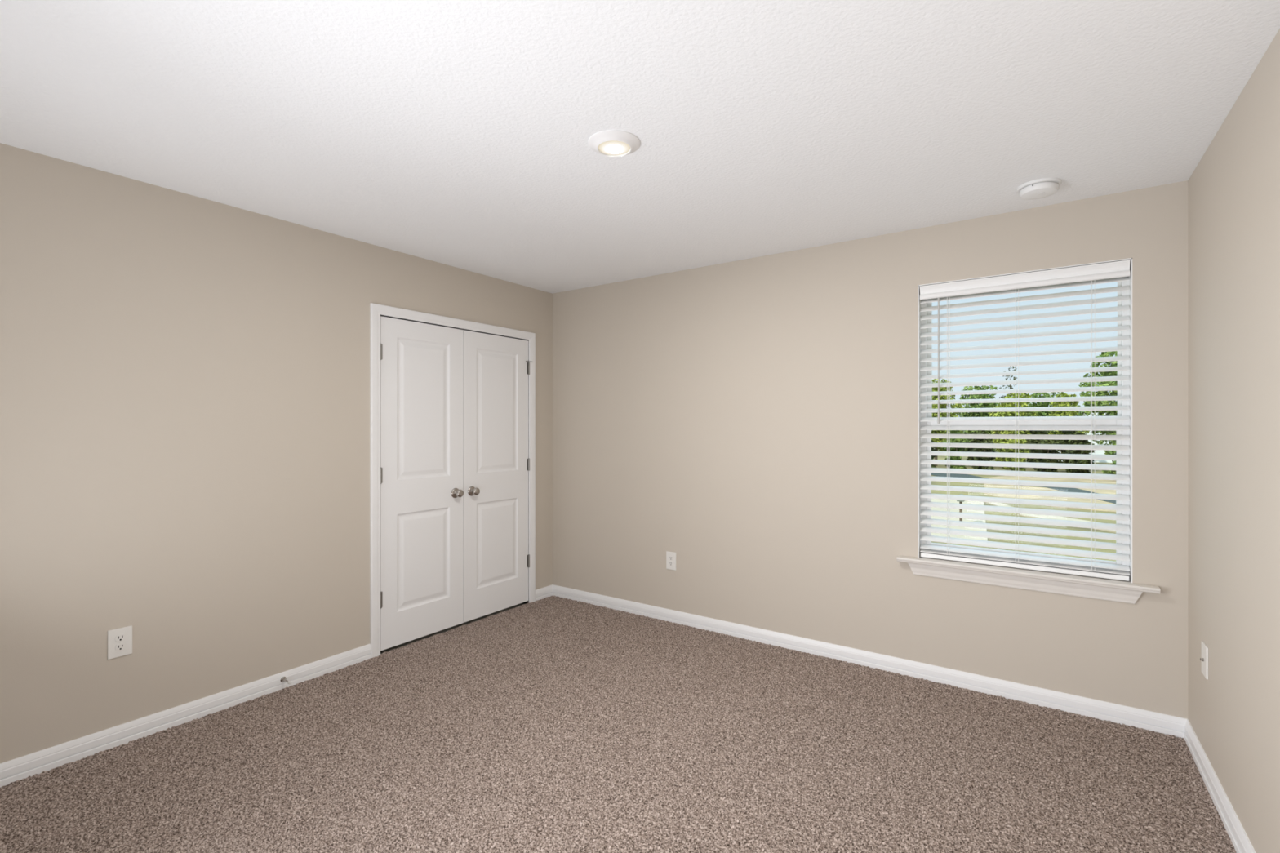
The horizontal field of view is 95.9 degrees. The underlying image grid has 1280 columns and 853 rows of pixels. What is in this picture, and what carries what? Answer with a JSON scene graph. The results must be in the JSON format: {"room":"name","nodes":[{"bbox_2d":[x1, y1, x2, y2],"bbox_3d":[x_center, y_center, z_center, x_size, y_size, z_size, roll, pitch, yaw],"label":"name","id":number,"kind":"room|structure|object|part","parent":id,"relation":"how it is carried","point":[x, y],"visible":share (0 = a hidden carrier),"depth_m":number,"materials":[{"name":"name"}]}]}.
{"room":"empty bedroom","nodes":[
{"label":"empty bedroom","id":0,"kind":"room"},
{"bbox_2d":[0,142,552,763],"bbox_3d":[-2.299,0.150,2.469,0.140,2.840,5.400,0,0,35],"label":"wall","id":1,"kind":"structure","parent":0,"point":[184,378],"depth_m":2.62,"materials":[{"name":"beige paint"}]},
{"bbox_2d":[107,625,132,659],"bbox_3d":[-2.214,0.919,2.460,0.009,0.121,0.080,0,0,35],"label":"wall outlet","id":2,"kind":"object","parent":1,"relation":"attached to","point":[119,640],"visible":1,"depth_m":2.46,"materials":[{"name":"white plastic"}]},
{"bbox_2d":[115,643,125,650],"bbox_3d":[-2.212,0.939,2.459,0.004,0.025,0.034,0,0,35],"label":"receptacle","id":3,"kind":"object","parent":2,"relation":"attached to","point":[118,646],"depth_m":2.46,"materials":[{"name":"white plastic"}]},
{"bbox_2d":[115,634,125,641],"bbox_3d":[-2.212,0.900,2.459,0.004,0.025,0.034,0,0,35],"label":"receptacle","id":4,"kind":"object","parent":2,"relation":"attached to","point":[118,637],"depth_m":2.46,"materials":[{"name":"white plastic"}]},
{"bbox_2d":[0,644,371,787],"bbox_3d":[-2.217,1.321,2.448,0.016,0.098,2.259,0,0,35],"label":"baseboard","id":5,"kind":"structure","parent":1,"relation":"attached to","point":[20,768],"depth_m":2.58,"materials":[{"name":"white paint"}]},
{"bbox_2d":[280,676,291,684],"bbox_3d":[-1.810,1.306,2.959,0.078,0.028,0.028,0,0,35],"label":"door stop","id":6,"kind":"object","parent":1,"relation":"attached to","point":[283,679],"visible":1,"depth_m":2.97,"materials":[{"name":"grey metal"}]},
{"bbox_3d":[-1.816,1.306,2.964,0.062,0.028,0.028,0,0,35],"label":"rod","id":7,"kind":"part","parent":6,"relation":"part of","materials":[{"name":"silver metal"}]},
{"bbox_2d":[380,315,463,650],"bbox_3d":[-1.363,0.339,3.671,0.099,1.994,0.608,0,0,35],"label":"door","id":8,"kind":"structure","parent":1,"relation":"in","point":[422,364],"depth_m":3.66,"materials":[{"name":"white paint"}]},
{"bbox_3d":[-1.213,0.446,3.857,0.064,0.067,0.067,0,0,35],"label":"knob","id":9,"kind":"part","parent":8,"relation":"part of","materials":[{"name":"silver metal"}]},
{"bbox_2d":[369,302,535,657],"bbox_3d":[-1.252,0.324,3.965,0.157,2.092,1.334,0,0,35],"label":"trim","id":10,"kind":"structure","parent":1,"relation":"attached to","point":[376,310],"depth_m":3.42,"materials":[{"name":"white paint"}]},
{"bbox_2d":[463,329,532,622],"bbox_3d":[-1.009,0.339,4.183,0.099,1.994,0.629,0,0,35],"label":"door","id":11,"kind":"structure","parent":1,"relation":"in","point":[496,368],"depth_m":4.17,"materials":[{"name":"white paint"}]},
{"bbox_3d":[-1.136,0.446,3.968,0.064,0.067,0.067,0,0,35],"label":"knob","id":12,"kind":"part","parent":11,"relation":"part of","materials":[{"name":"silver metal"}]},
{"bbox_2d":[535,584,552,600],"bbox_3d":[-0.755,1.321,4.560,0.016,0.098,0.204,0,0,35],"label":"baseboard","id":13,"kind":"structure","parent":1,"relation":"attached to","point":[543,593],"depth_m":4.55,"materials":[{"name":"white paint"}]},
{"bbox_2d":[0,595,1236,852],"bbox_3d":[-0.697,1.458,1.360,4.035,0.224,5.680,0,0,35],"label":"floor","id":14,"kind":"structure","parent":0,"point":[553,724],"depth_m":2.30,"materials":[{"name":"carpet"}]},
{"bbox_2d":[0,0,1279,293],"bbox_3d":[-0.697,-1.170,1.360,4.035,0.200,5.680,0,0,35],"label":"ceiling","id":15,"kind":"structure","parent":0,"point":[455,133],"depth_m":1.94,"materials":[{"name":"white paint"}]},
{"bbox_2d":[588,129,639,156],"bbox_3d":[-0.097,-1.058,2.180,0.196,0.025,0.196,0,0,35],"label":"recessed light","id":16,"kind":"object","parent":15,"relation":"in","point":[611,143],"visible":1,"depth_m":2.15,"materials":[{"name":"white plastic"}]},
{"bbox_2d":[1016,177,1062,199],"bbox_3d":[1.771,-1.047,2.565,0.166,0.046,0.166,0,0,35],"label":"smoke detector","id":17,"kind":"object","parent":15,"relation":"attached to","point":[1038,188],"visible":1,"depth_m":2.52,"materials":[{"name":"white plastic"}]},
{"bbox_2d":[552,180,1187,719],"bbox_3d":[0.879,0.150,3.637,4.035,2.840,0.140,0,0,35],"label":"wall","id":18,"kind":"structure","parent":0,"point":[753,422],"depth_m":3.38,"materials":[{"name":"beige paint"}]},
{"bbox_2d":[666,551,676,570],"bbox_3d":[0.216,0.931,4.006,0.079,0.123,0.009,0,0,35],"label":"wall outlet","id":19,"kind":"object","parent":18,"relation":"attached to","point":[671,557],"visible":1,"depth_m":4.00,"materials":[{"name":"white plastic"}]},
{"bbox_2d":[552,584,1186,737],"bbox_3d":[0.835,1.321,3.573,3.755,0.098,0.016,0,0,35],"label":"baseboard","id":20,"kind":"structure","parent":18,"relation":"attached to","point":[1151,721],"depth_m":3.12,"materials":[{"name":"white paint"}]},
{"bbox_2d":[896,257,1160,604],"bbox_3d":[1.888,0.019,2.907,1.072,1.566,0.193,0,0,35],"label":"window","id":21,"kind":"structure","parent":18,"relation":"in","point":[1096,588],"depth_m":2.81,"materials":[{"name":"white plastic"}]},
{"bbox_3d":[1.913,0.316,2.935,0.826,0.728,0.021,0,0,35],"label":"sash","id":22,"kind":"part","parent":21,"relation":"part of","materials":[{"name":"white plastic"}]},
{"bbox_3d":[1.926,-0.354,2.954,0.826,0.759,0.020,0,0,35],"label":"sash","id":23,"kind":"part","parent":21,"relation":"part of","materials":[{"name":"white plastic"}]},
{"bbox_2d":[920,259,1130,581],"bbox_3d":[1.884,-0.025,2.893,0.871,1.462,0.072,0,0,35],"label":"window blind","id":24,"kind":"object","parent":21,"relation":"attached to","point":[1117,271],"visible":1,"depth_m":2.85,"materials":[{"name":"white plastic"}]},
{"bbox_3d":[1.642,-0.015,3.069,0.014,1.390,0.052,0,0,35],"label":"ladder cord","id":25,"kind":"part","parent":24,"relation":"part of","materials":[{"name":"white fabric"}]},
{"bbox_3d":[1.892,-0.015,2.896,0.014,1.390,0.052,0,0,35],"label":"ladder cord","id":26,"kind":"part","parent":24,"relation":"part of","materials":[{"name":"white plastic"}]},
{"bbox_3d":[1.889,0.695,2.901,0.868,0.022,0.046,0,0,35],"label":"rail","id":27,"kind":"part","parent":24,"relation":"part of","materials":[{"name":"white plastic"}]},
{"bbox_3d":[2.138,-0.015,2.726,0.014,1.390,0.052,0,0,35],"label":"ladder cord","id":28,"kind":"part","parent":24,"relation":"part of","materials":[{"name":"white fabric"}]},
{"bbox_3d":[1.925,-0.027,2.952,0.886,1.474,0.076,0,0,35],"label":"frame","id":29,"kind":"part","parent":21,"relation":"part of","materials":[{"name":"white plastic"}]},
{"bbox_3d":[1.866,0.723,2.876,1.072,0.026,0.117,0,0,35],"label":"sill","id":30,"kind":"part","parent":21,"relation":"part of","materials":[{"name":"white paint"}]},
{"bbox_2d":[1187,28,1279,852],"bbox_3d":[0.904,0.150,0.251,0.140,2.840,5.400,0,0,35],"label":"wall","id":31,"kind":"structure","parent":0,"point":[1233,190],"depth_m":1.89,"materials":[{"name":"beige paint"}]},
{"bbox_2d":[1200,640,1208,679],"bbox_3d":[2.192,0.908,2.248,0.016,0.122,0.085,0,0,35],"label":"cable jack","id":32,"kind":"object","parent":31,"relation":"attached to","point":[1204,659],"visible":1,"depth_m":2.24,"materials":[{"name":"white plastic"}]},
{"bbox_2d":[1183,719,1255,852],"bbox_3d":[1.295,1.321,0.954,0.016,0.098,3.800,0,0,35],"label":"baseboard","id":33,"kind":"structure","parent":31,"relation":"attached to","point":[1237,833],"depth_m":2.04,"materials":[{"name":"white paint"}]},
{"label":"outside","id":34,"kind":"structure","parent":0,"visible":0},
{"bbox_2d":[931,447,1115,561],"bbox_3d":[73.872,4.345,112.349,300.000,0.150,258.000,0,0,35],"label":"lawn","id":35,"kind":"structure","parent":34,"point":[939,457],"depth_m":25.60,"materials":[{"name":"green plant"}]},
{"bbox_2d":[931,440,937,467],"bbox_3d":[27.822,2.323,56.602,2.499,3.993,2.407,0,0,35],"label":"bush","id":36,"kind":"object","parent":35,"relation":"on","point":[932,448],"visible":0.03,"depth_m":56.03,"materials":[{"name":"green plant"}]},
{"bbox_2d":[931,378,964,466],"bbox_3d":[31.721,-0.475,62.182,5.708,9.690,5.572,0,0,35],"label":"tree","id":37,"kind":"object","parent":35,"relation":"on","point":[935,388],"visible":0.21,"depth_m":61.20,"materials":[{"name":"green plant"}]},
{"bbox_2d":[941,430,967,468],"bbox_3d":[30.706,2.083,56.516,2.366,4.474,2.630,0,0,35],"label":"bush","id":38,"kind":"object","parent":35,"relation":"on","point":[953,432],"visible":0.43,"depth_m":55.96,"materials":[{"name":"green plant"}]},
{"bbox_2d":[956,493,964,520],"bbox_3d":[13.873,3.605,24.963,0.260,1.330,0.520,0,0,35],"label":"mailbox","id":39,"kind":"object","parent":35,"relation":"on","point":[960,501],"visible":0.41,"depth_m":24.91,"materials":[{"name":"white metal"}]},
{"bbox_3d":[13.873,3.745,24.963,0.100,1.050,0.100,0,0,35],"label":"post","id":40,"kind":"part","parent":39,"relation":"part of","materials":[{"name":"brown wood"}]},
{"bbox_2d":[965,431,976,460],"bbox_3d":[35.405,2.390,60.863,2.739,3.859,2.654,0,0,35],"label":"bush","id":41,"kind":"object","parent":35,"relation":"on","point":[969,458],"visible":0.1,"depth_m":60.64,"materials":[{"name":"green plant"}]},
{"bbox_2d":[955,385,1001,449],"bbox_3d":[39.351,-0.292,67.752,5.577,9.323,6.121,0,0,-28],"label":"tree","id":42,"kind":"object","parent":35,"relation":"on","point":[992,405],"visible":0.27,"depth_m":66.50,"materials":[{"name":"green plant"}]},
{"bbox_2d":[964,431,995,470],"bbox_3d":[31.961,2.369,54.247,2.712,3.902,2.563,0,0,35],"label":"bush","id":43,"kind":"object","parent":35,"relation":"on","point":[973,440],"visible":0.44,"depth_m":53.68,"materials":[{"name":"green plant"}]},
{"bbox_2d":[992,430,1017,461],"bbox_3d":[37.358,1.708,59.083,2.388,5.223,2.794,0,0,35],"label":"bush","id":44,"kind":"object","parent":35,"relation":"on","point":[994,441],"visible":0.16,"depth_m":58.95,"materials":[{"name":"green plant"}]},
{"bbox_2d":[937,404,1080,452],"bbox_3d":[49.207,0.076,96.833,175.211,8.347,17.181,0,0,35],"label":"tree line","id":45,"kind":"object","parent":35,"relation":"on","point":[1079,405],"visible":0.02,"depth_m":91.14,"materials":[{"name":"green plant"}]},
{"bbox_2d":[999,366,1020,398],"bbox_3d":[45.051,-1.751,70.256,2.732,12.242,2.505,0,0,35],"label":"tree","id":46,"kind":"object","parent":35,"relation":"on","point":[1010,386],"visible":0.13,"depth_m":70.31,"materials":[{"name":"green plant"}]},
{"bbox_2d":[995,430,1030,471],"bbox_3d":[34.572,2.142,53.699,2.763,4.356,2.679,0,0,-37],"label":"bush","id":47,"kind":"object","parent":35,"relation":"on","point":[1008,432],"visible":0.44,"depth_m":53.23,"materials":[{"name":"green plant"}]},
{"bbox_2d":[988,392,1038,449],"bbox_3d":[40.439,0.249,62.416,4.897,8.242,5.069,0,0,35],"label":"tree","id":48,"kind":"object","parent":35,"relation":"on","point":[1003,414],"visible":0.28,"depth_m":61.86,"materials":[{"name":"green plant"}]},
{"bbox_2d":[1025,430,1038,462],"bbox_3d":[39.570,1.897,57.627,2.250,4.846,2.576,0,0,35],"label":"bush","id":49,"kind":"object","parent":35,"relation":"on","point":[1032,432],"visible":0.11,"depth_m":57.76,"materials":[{"name":"green plant"}]},
{"bbox_2d":[1024,391,1065,461],"bbox_3d":[45.472,0.102,65.077,5.982,8.537,5.555,0,0,35],"label":"tree","id":50,"kind":"object","parent":35,"relation":"on","point":[1042,404],"visible":0.15,"depth_m":64.39,"materials":[{"name":"green plant"}]},
{"bbox_2d":[1029,430,1061,472],"bbox_3d":[35.952,2.230,51.278,2.388,4.180,2.518,0,0,35],"label":"bush","id":51,"kind":"object","parent":35,"relation":"on","point":[1039,432],"visible":0.44,"depth_m":50.98,"materials":[{"name":"green plant"}]},
{"bbox_2d":[1055,431,1075,469],"bbox_3d":[40.035,1.902,54.296,2.709,4.837,2.153,0,0,35],"label":"bush","id":52,"kind":"object","parent":35,"relation":"on","point":[1065,433],"visible":0.16,"depth_m":54.01,"materials":[{"name":"green plant"}]},
{"bbox_2d":[1047,392,1089,450],"bbox_3d":[43.479,0.443,59.072,4.071,7.855,3.432,0,0,35],"label":"tree","id":53,"kind":"object","parent":35,"relation":"on","point":[1064,413],"visible":0.28,"depth_m":58.69,"materials":[{"name":"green plant"}]},
{"bbox_2d":[1065,431,1096,473],"bbox_3d":[36.797,2.359,48.234,2.175,3.921,2.637,0,0,35],"label":"bush","id":54,"kind":"object","parent":35,"relation":"on","point":[1071,442],"visible":0.47,"depth_m":47.98,"materials":[{"name":"green plant"}]},
{"bbox_2d":[1057,404,1115,462],"bbox_3d":[56.583,0.710,72.626,8.400,7.120,9.800,0,0,35],"label":"house","id":55,"kind":"structure","parent":35,"relation":"on","point":[1097,452],"depth_m":68.61,"materials":[{"name":"white"}]},
{"bbox_2d":[1101,431,1115,474],"bbox_3d":[37.672,2.157,45.326,2.273,4.326,2.579,0,0,35],"label":"bush","id":56,"kind":"object","parent":35,"relation":"on","point":[1107,452],"visible":0.09,"depth_m":45.59,"materials":[{"name":"green plant"}]},
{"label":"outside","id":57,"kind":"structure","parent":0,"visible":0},
{"bbox_2d":[931,472,1115,503],"bbox_3d":[27.184,4.295,51.618,14.656,0.150,67.772,0,0,-17],"label":"road","id":58,"kind":"structure","parent":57,"point":[938,474],"depth_m":40.34,"materials":[{"name":"grey asphalt"}]},
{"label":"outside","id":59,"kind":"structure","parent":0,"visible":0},
{"bbox_2d":[931,498,987,541],"bbox_3d":[12.784,4.285,30.583,10.650,0.150,18.000,0,0,35],"label":"driveway","id":60,"kind":"structure","parent":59,"point":[954,501],"depth_m":26.12,"materials":[{"name":"concrete"}]},
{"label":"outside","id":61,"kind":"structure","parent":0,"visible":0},
{"bbox_2d":[984,502,1115,533],"bbox_3d":[20.311,4.275,25.644,3.465,0.150,17.395,0,0,-10],"label":"footpath","id":62,"kind":"structure","parent":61,"point":[1035,516],"depth_m":26.77,"materials":[{"name":"concrete"}]},
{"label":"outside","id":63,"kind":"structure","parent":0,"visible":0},
{"bbox_2d":[983,471,1115,512],"bbox_3d":[32.064,4.315,40.495,15.248,0.150,28.687,0,0,43],"label":"sandy ground","id":64,"kind":"structure","parent":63,"point":[1009,477],"depth_m":38.95,"materials":[{"name":"beige sand"}]},
{"bbox_2d":[1075,351,1117,444],"bbox_3d":[40.758,-1.234,48.480,6.619,11.208,7.223,0,0,35],"label":"tree","id":65,"kind":"object","parent":64,"relation":"on","point":[1114,363],"visible":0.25,"depth_m":48.77,"materials":[{"name":"green plant"}]}
]}

